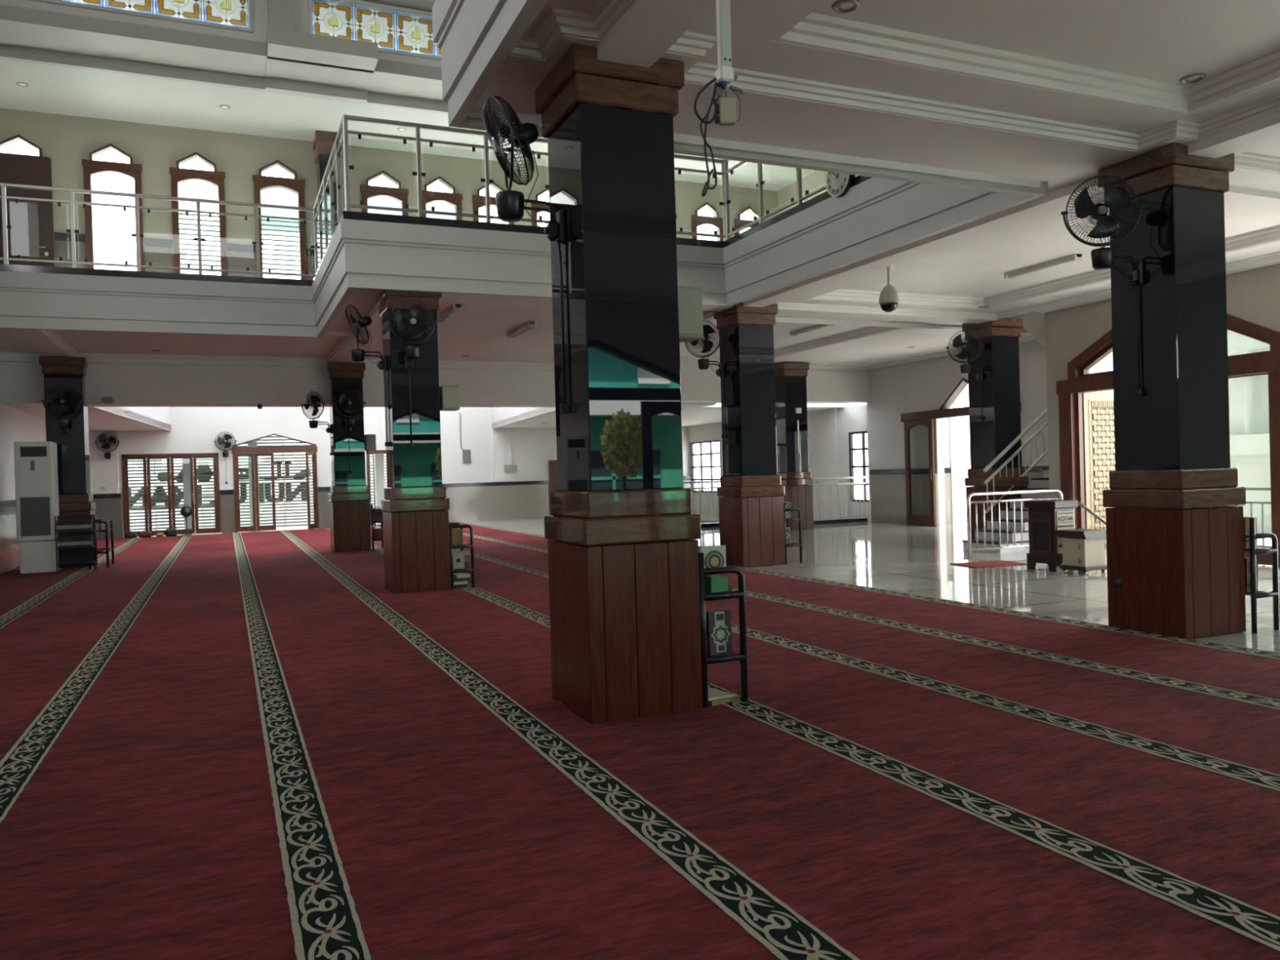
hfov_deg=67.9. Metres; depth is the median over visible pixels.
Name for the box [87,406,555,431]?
skylight well
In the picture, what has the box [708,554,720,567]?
print
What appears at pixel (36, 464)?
air conditioner
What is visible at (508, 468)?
wall plaque
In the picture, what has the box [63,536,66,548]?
book
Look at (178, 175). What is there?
window
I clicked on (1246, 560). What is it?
book
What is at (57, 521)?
book
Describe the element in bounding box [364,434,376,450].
wall speaker
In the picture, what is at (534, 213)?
window
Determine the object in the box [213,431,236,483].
wall fan
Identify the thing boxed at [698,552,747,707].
rack
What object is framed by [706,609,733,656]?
book
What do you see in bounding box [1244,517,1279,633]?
rack
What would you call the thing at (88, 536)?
book
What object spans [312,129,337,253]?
column
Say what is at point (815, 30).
trim
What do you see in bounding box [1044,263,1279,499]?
wall
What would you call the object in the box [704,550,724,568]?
print
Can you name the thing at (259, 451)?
door
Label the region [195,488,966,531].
floor
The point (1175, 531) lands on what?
column
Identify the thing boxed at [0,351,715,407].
beam
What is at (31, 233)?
door
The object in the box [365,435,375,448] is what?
grille
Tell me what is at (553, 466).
door
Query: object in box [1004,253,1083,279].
lamp
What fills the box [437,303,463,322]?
lamp
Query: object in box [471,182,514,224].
window
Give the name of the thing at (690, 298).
wall speaker
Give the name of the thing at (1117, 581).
power outlet
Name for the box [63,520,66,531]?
book
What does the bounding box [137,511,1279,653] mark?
floor
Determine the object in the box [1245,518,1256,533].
print
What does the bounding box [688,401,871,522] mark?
wall
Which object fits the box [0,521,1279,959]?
carpet
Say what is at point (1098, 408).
brick wall
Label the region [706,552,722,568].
print
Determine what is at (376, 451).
door
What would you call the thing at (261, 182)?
window
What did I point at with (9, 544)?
baseboard
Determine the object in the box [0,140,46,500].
wall
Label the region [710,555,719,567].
print
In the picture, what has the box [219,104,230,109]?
recessed light
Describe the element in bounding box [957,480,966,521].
railing
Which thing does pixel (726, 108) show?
box
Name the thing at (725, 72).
pole
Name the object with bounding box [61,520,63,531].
book
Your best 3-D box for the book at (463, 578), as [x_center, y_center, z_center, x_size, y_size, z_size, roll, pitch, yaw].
[-2.463,1.341,12.907,0.200,0.038,0.260,-2,1,-29]
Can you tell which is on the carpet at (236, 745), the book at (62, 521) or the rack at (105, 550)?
the rack at (105, 550)
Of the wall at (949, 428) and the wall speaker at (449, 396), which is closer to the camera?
the wall speaker at (449, 396)
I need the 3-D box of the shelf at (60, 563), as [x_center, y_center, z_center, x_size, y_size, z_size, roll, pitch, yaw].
[-10.198,1.508,17.201,0.580,0.020,0.260,-2,1,-24]
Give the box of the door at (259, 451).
[231,433,319,532]
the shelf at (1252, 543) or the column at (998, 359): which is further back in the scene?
the column at (998, 359)
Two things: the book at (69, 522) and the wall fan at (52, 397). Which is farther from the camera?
the wall fan at (52, 397)
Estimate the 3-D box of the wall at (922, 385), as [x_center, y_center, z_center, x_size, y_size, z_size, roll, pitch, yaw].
[6.672,-3.161,20.244,2.800,8.600,8.950,-2,1,-24]
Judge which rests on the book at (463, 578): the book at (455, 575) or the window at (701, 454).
the book at (455, 575)
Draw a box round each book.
[56,520,58,531]
[57,536,60,548]
[58,520,61,531]
[59,536,62,548]
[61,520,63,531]
[62,536,64,548]
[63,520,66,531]
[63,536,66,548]
[66,520,68,531]
[66,536,69,547]
[68,520,71,531]
[68,536,71,547]
[70,519,73,531]
[71,536,73,547]
[72,519,75,531]
[73,536,75,547]
[75,519,77,530]
[75,535,79,547]
[77,519,80,530]
[78,535,80,547]
[80,520,82,530]
[80,535,83,547]
[82,520,84,530]
[82,535,85,546]
[84,520,87,530]
[84,535,88,546]
[86,520,89,530]
[87,535,89,546]
[88,520,92,530]
[89,535,93,546]
[95,523,97,533]
[101,520,106,528]
[452,528,462,545]
[452,551,464,568]
[453,573,470,577]
[453,577,468,581]
[453,580,467,584]
[453,583,466,587]
[464,561,467,568]
[698,545,725,568]
[704,574,728,593]
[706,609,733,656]
[707,688,734,700]
[708,693,739,706]
[728,585,732,590]
[783,501,791,508]
[785,511,791,518]
[786,527,791,543]
[1243,516,1256,535]
[1244,534,1257,548]
[1244,557,1257,592]
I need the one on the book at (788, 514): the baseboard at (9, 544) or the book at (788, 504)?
the book at (788, 504)
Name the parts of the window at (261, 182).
transom frame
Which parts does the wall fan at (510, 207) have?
blade, blade, blade, motor, arm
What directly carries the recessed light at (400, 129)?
in the ceiling at (51, 89)
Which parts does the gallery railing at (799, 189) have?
post, rail, post, rail, post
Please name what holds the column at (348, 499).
on the floor at (903, 558)
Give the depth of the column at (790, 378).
23.15 m
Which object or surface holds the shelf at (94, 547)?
attached to the rack at (83, 556)
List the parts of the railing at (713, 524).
post, rail, rail, rail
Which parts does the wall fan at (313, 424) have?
blade, blade, arm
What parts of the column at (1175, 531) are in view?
panel, panel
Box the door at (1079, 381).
[1056,313,1279,568]
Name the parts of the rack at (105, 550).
frame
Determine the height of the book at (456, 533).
0.225 m
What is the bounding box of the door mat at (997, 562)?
[949,560,1026,568]
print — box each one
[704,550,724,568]
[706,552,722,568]
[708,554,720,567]
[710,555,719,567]
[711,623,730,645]
[712,625,728,643]
[714,611,726,653]
[715,613,724,620]
[715,627,726,641]
[717,630,724,639]
[718,644,724,650]
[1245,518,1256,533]
[1247,559,1257,591]
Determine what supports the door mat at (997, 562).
on the floor at (903, 558)
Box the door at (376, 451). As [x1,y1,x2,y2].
[366,449,386,525]
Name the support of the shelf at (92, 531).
attached to the rack at (83, 556)
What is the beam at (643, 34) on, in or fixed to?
attached to the ceiling at (1165, 41)
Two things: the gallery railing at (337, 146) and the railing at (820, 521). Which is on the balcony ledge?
the gallery railing at (337, 146)
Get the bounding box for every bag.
[124,531,137,538]
[137,529,152,537]
[155,530,164,537]
[164,526,177,536]
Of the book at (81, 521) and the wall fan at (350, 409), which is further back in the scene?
the wall fan at (350, 409)
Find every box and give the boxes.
[373,506,382,520]
[373,524,383,538]
[459,413,471,462]
[714,88,736,125]
[1023,499,1078,572]
[1055,528,1106,575]
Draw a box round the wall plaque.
[504,464,517,472]
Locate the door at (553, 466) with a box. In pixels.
[548,460,558,515]
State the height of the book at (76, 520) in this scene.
0.215 m
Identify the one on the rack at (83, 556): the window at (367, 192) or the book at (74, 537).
the book at (74, 537)
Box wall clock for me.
[825,171,855,196]
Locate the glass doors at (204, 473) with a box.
[128,435,386,530]
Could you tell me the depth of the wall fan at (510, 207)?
5.87 m
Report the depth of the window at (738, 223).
23.91 m
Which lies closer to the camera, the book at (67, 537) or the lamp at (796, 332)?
the book at (67, 537)
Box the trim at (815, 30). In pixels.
[39,0,1279,369]
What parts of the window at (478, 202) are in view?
transom frame, frame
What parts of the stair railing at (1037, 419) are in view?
handrail, rail, rail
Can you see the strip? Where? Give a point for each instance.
(797, 410)
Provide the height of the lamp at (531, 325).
0.085 m
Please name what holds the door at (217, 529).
in the wall at (194, 429)
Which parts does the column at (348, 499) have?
panel, panel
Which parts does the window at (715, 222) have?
transom frame, frame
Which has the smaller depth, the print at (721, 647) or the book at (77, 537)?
the print at (721, 647)
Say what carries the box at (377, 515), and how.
on the rack at (371, 508)
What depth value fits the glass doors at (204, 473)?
30.47 m
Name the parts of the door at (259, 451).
transom frame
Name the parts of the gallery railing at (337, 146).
post, glass pane, post, post, rail, rail, post, post, post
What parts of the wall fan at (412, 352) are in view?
blade, motor, blade, blade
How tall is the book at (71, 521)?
0.215 m
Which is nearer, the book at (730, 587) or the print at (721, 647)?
the print at (721, 647)
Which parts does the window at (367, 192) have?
transom frame, frame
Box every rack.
[54,514,97,572]
[88,515,114,568]
[369,504,383,551]
[448,522,475,589]
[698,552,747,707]
[783,502,802,564]
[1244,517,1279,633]
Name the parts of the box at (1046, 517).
panel, panel trim, sign panel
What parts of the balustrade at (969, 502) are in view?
rail, rail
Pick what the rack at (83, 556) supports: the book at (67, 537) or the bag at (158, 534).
the book at (67, 537)
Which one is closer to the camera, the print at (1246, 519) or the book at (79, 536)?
the print at (1246, 519)
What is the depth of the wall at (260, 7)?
15.94 m
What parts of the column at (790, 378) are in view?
panel, panel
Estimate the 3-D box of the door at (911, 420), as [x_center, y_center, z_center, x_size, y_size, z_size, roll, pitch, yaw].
[7.383,-0.624,21.854,0.360,3.420,3.750,-2,1,-24]
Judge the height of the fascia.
0.840 m
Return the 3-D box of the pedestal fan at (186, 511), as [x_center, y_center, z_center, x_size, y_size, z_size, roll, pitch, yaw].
[-13.341,1.182,27.953,0.320,0.914,0.315,-2,1,-24]
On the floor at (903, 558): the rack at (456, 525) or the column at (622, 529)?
the column at (622, 529)
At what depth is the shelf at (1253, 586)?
7.99 m
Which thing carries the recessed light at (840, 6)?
in the ceiling at (1165, 41)
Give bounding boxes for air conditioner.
[13,441,62,573]
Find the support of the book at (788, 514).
on the rack at (799, 518)
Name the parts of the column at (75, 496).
panel, panel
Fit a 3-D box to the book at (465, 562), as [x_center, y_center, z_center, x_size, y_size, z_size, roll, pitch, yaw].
[-2.393,1.161,12.971,0.050,0.090,0.120,-2,1,-24]
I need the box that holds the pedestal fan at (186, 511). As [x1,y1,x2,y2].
[180,504,192,536]
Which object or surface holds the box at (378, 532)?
on the rack at (371, 508)
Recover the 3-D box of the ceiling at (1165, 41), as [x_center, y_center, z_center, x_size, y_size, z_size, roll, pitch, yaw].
[1.575,-3.091,10.793,19.300,0.770,23.500,-2,1,-24]
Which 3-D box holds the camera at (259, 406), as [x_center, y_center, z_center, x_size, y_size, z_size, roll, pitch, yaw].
[-7.882,-1.518,19.698,0.100,0.100,0.098,-2,1,-24]
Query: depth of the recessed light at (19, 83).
16.63 m
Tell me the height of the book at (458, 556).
0.245 m
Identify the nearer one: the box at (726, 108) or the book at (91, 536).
the box at (726, 108)
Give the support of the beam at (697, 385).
attached to the ceiling at (1165, 41)
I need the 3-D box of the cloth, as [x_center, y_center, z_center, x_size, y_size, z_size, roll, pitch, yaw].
[-12.938,1.609,28.389,0.840,0.030,0.100,-2,1,-24]
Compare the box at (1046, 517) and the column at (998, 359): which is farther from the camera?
the column at (998, 359)
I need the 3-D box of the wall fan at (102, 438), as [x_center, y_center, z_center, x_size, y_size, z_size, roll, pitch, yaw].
[-15.430,-0.993,27.542,0.642,0.797,0.298,-2,1,-24]
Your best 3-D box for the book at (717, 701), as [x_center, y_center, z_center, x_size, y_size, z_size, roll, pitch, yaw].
[0.474,1.407,6.147,0.240,0.030,0.240,-2,1,-38]
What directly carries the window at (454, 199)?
in the wall at (67, 140)
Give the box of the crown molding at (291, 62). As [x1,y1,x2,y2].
[0,0,448,115]
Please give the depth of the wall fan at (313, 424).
19.89 m
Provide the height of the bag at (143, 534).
0.227 m
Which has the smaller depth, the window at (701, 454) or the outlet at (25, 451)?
the outlet at (25, 451)
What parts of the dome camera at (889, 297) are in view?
stem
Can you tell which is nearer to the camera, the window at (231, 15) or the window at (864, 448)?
the window at (231, 15)
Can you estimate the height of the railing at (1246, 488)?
1.120 m
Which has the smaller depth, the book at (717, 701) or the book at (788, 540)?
the book at (717, 701)
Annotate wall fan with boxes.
[41,385,82,434]
[94,431,119,458]
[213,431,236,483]
[301,391,332,455]
[333,389,365,473]
[345,304,389,446]
[386,298,436,447]
[482,95,568,413]
[684,320,725,438]
[946,330,984,420]
[1061,175,1144,395]
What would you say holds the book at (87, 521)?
on the rack at (83, 556)
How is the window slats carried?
on the window
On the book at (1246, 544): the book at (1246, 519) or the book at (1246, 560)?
the book at (1246, 519)
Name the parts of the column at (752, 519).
panel, panel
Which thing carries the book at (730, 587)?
on the rack at (740, 593)
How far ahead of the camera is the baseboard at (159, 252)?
18.70 m
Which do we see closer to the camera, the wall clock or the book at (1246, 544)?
the book at (1246, 544)
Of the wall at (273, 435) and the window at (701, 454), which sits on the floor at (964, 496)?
the wall at (273, 435)
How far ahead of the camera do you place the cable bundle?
4.00 m
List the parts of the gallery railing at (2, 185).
post, post, post, rail, rail, rail, post, post, post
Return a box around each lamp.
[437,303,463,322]
[506,321,536,337]
[790,324,834,335]
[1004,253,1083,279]
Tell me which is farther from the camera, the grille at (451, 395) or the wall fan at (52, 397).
the wall fan at (52, 397)
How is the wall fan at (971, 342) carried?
attached to the column at (998, 359)
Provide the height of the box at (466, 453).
1.670 m
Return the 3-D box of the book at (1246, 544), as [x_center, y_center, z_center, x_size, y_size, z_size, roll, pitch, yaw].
[5.201,0.526,8.135,0.150,0.115,0.072,0,0,-24]
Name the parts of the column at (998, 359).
panel, panel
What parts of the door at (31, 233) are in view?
transom frame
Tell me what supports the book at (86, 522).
on the rack at (83, 556)
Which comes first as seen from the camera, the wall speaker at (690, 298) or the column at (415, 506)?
the wall speaker at (690, 298)
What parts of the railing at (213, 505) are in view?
rail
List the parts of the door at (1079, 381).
transom frame, transom frame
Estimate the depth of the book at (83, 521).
17.16 m
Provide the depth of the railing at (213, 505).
29.17 m
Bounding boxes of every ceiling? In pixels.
[0,0,1279,366]
[0,58,815,191]
[13,402,849,431]
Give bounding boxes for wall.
[0,0,441,67]
[0,107,857,279]
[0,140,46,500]
[88,406,689,537]
[127,435,386,531]
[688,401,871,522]
[869,339,1113,526]
[942,400,959,524]
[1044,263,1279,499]
[1081,392,1115,549]
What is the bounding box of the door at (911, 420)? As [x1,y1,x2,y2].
[900,377,1021,525]
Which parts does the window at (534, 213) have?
frame, transom frame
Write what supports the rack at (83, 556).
on the carpet at (236, 745)
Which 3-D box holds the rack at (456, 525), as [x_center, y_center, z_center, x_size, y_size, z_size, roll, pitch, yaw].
[-2.507,1.022,12.995,0.330,0.860,0.655,-2,1,-24]
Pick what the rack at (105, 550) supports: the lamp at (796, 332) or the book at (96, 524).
the book at (96, 524)
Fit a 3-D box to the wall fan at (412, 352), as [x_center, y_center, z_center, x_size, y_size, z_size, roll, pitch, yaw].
[-2.912,-1.372,12.202,0.463,1.887,0.493,-1,1,19]
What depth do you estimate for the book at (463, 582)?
12.79 m
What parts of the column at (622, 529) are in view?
panel, panel, panel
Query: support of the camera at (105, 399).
attached to the beam at (131, 382)
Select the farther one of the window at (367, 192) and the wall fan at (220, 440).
the wall fan at (220, 440)
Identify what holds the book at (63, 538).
on the rack at (83, 556)
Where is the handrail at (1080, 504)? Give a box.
[1073,500,1106,528]
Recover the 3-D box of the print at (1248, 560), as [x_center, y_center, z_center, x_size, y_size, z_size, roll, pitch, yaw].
[5.225,0.813,8.107,0.130,0.270,0.001,0,0,-24]
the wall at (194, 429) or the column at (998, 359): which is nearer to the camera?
the column at (998, 359)
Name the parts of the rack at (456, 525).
frame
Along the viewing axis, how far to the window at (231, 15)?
15.65 m
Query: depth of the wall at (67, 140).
19.30 m
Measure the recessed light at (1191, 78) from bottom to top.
0.012 m
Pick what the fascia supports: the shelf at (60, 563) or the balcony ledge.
the balcony ledge
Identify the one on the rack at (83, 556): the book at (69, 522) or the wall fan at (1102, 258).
the book at (69, 522)
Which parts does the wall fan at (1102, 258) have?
blade, motor, blade, blade, arm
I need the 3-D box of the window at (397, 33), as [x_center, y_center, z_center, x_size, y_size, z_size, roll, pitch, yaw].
[-3.701,-8.056,17.300,4.430,0.830,0.110,-2,1,-24]
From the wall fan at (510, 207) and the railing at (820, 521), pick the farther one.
the railing at (820, 521)
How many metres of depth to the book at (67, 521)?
17.06 m
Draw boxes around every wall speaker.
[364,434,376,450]
[439,385,460,410]
[677,285,703,342]
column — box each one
[39,355,96,568]
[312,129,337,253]
[326,361,371,552]
[376,289,450,594]
[534,43,702,724]
[713,302,785,567]
[774,362,813,529]
[961,317,1028,539]
[1097,142,1245,639]
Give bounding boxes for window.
[29,0,253,33]
[81,143,144,271]
[168,151,227,275]
[252,160,306,279]
[307,0,441,61]
[360,170,408,215]
[422,175,462,220]
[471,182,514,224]
[531,188,549,226]
[690,440,720,493]
[691,202,723,241]
[733,206,759,235]
[848,431,869,502]
[1226,329,1271,533]
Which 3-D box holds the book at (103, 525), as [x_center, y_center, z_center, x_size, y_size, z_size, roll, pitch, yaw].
[-10.129,0.847,17.944,0.070,0.190,0.050,-2,1,-24]
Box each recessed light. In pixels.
[15,81,29,87]
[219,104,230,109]
[396,127,407,131]
[831,0,860,13]
[1179,73,1205,84]
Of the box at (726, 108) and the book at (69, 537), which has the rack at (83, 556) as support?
the book at (69, 537)
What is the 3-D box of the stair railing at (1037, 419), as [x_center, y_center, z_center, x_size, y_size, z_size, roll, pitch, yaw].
[7.531,-1.003,17.310,3.340,3.092,0.070,-2,1,-24]
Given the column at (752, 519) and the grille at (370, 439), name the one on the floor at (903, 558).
the column at (752, 519)
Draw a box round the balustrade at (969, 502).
[966,488,1063,559]
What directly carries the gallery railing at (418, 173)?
on the balcony ledge
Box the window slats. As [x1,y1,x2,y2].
[178,213,300,279]
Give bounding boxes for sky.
[178,180,218,261]
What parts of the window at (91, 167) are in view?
transom frame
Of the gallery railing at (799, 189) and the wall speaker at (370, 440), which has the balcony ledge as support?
the gallery railing at (799, 189)
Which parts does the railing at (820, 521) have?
post, rail, rail, rail, post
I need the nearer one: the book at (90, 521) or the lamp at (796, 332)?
the book at (90, 521)
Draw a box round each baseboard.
[0,499,23,573]
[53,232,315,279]
[93,475,691,539]
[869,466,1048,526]
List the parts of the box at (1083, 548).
box door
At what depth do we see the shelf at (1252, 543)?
7.98 m
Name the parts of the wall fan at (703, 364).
blade, blade, arm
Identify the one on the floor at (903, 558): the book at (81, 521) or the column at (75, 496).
the column at (75, 496)
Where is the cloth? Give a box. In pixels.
[191,532,222,534]
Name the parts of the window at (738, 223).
frame, transom frame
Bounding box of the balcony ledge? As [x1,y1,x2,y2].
[0,175,871,286]
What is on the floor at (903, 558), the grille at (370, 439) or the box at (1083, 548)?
the box at (1083, 548)
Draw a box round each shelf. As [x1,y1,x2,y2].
[56,529,94,533]
[57,546,95,549]
[57,561,96,565]
[1244,540,1257,551]
[1244,583,1265,595]
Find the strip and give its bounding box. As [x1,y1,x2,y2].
[795,408,801,453]
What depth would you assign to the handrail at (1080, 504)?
13.18 m
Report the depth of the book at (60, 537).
17.02 m
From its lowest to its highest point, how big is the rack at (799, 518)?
0.970 m
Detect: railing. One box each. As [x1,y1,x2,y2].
[0,182,315,277]
[128,494,239,528]
[313,116,346,272]
[342,114,725,241]
[683,480,719,527]
[723,159,826,239]
[813,475,867,524]
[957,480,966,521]
[982,408,1048,513]
[1240,487,1271,547]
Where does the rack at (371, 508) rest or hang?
on the carpet at (236, 745)
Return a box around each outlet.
[20,446,46,457]
[1112,576,1122,587]
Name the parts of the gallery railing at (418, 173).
post, post, post, rail, rail, rail, post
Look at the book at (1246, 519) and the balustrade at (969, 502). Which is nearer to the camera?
the book at (1246, 519)
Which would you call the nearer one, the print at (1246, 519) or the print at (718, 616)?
the print at (718, 616)
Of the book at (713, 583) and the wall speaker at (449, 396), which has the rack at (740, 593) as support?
the book at (713, 583)
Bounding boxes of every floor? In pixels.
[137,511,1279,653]
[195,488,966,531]
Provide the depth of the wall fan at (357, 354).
12.55 m
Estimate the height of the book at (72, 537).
0.215 m
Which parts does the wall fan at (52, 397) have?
blade, blade, blade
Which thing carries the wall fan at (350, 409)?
attached to the column at (348, 499)
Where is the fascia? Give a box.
[0,0,1049,337]
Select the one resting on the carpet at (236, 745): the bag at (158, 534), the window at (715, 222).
the bag at (158, 534)
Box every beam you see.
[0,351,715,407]
[12,0,1279,362]
[680,366,870,403]
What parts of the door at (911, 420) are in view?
handle, transom frame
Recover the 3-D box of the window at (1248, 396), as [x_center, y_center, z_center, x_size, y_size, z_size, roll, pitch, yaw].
[11.745,-1.308,20.513,0.600,6.600,7.800,-2,1,-24]
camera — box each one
[102,396,114,403]
[257,404,262,408]
[879,263,898,311]
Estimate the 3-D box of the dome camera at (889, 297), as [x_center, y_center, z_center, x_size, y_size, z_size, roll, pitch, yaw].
[3.162,-2.448,12.082,0.250,0.628,0.250,-2,1,-24]
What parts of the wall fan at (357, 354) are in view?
blade, motor, arm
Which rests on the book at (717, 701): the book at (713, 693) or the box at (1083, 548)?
the book at (713, 693)
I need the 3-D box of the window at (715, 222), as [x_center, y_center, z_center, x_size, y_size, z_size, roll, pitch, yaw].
[1.690,-5.232,23.590,0.910,3.290,0.190,-2,1,-24]
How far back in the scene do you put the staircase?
16.39 m
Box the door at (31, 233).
[0,134,54,266]
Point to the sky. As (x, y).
(193, 188)
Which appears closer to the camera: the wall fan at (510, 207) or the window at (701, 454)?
the wall fan at (510, 207)
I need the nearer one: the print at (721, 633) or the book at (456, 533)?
the print at (721, 633)
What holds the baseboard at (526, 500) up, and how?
attached to the wall at (194, 429)
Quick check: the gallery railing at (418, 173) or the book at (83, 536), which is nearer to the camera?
the gallery railing at (418, 173)
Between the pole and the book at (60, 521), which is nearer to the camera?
the pole
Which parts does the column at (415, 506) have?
panel, panel, panel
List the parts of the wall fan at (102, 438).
blade, blade, blade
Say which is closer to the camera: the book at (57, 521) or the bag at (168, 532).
the book at (57, 521)
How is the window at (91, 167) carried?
in the wall at (67, 140)
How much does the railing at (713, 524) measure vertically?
1.215 m
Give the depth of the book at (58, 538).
17.00 m
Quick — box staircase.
[961,311,1049,553]
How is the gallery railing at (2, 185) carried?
on the balcony ledge
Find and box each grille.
[19,496,50,536]
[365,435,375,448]
[442,386,459,408]
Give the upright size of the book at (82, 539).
0.215 m
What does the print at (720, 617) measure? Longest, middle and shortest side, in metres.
0.260 x 0.070 x 0.001 m
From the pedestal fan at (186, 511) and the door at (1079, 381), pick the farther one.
the pedestal fan at (186, 511)
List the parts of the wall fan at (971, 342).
blade, blade, blade, arm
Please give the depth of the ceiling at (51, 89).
18.14 m
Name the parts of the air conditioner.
panel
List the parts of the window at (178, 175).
transom frame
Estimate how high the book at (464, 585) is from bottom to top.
0.038 m
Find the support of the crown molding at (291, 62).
attached to the wall at (260, 7)
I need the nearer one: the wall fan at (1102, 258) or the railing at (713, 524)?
the wall fan at (1102, 258)
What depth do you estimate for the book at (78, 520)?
17.13 m
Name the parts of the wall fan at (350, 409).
blade, blade, blade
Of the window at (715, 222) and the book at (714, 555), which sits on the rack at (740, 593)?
the book at (714, 555)
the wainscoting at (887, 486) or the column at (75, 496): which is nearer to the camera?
the column at (75, 496)
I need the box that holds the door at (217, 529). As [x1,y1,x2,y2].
[121,453,221,537]
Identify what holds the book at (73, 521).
on the rack at (83, 556)
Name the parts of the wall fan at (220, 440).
blade, blade, blade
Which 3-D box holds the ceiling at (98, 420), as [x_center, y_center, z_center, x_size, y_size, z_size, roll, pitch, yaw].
[-5.250,-1.794,26.902,20.000,0.160,9.700,-2,1,-24]
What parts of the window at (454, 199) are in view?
transom frame, frame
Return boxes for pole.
[715,0,733,84]
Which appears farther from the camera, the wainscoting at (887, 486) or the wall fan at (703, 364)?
the wainscoting at (887, 486)
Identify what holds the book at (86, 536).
on the rack at (83, 556)
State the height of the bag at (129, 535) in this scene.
0.197 m
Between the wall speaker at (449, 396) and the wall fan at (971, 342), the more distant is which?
the wall fan at (971, 342)
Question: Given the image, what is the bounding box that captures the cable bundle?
[693,75,743,196]

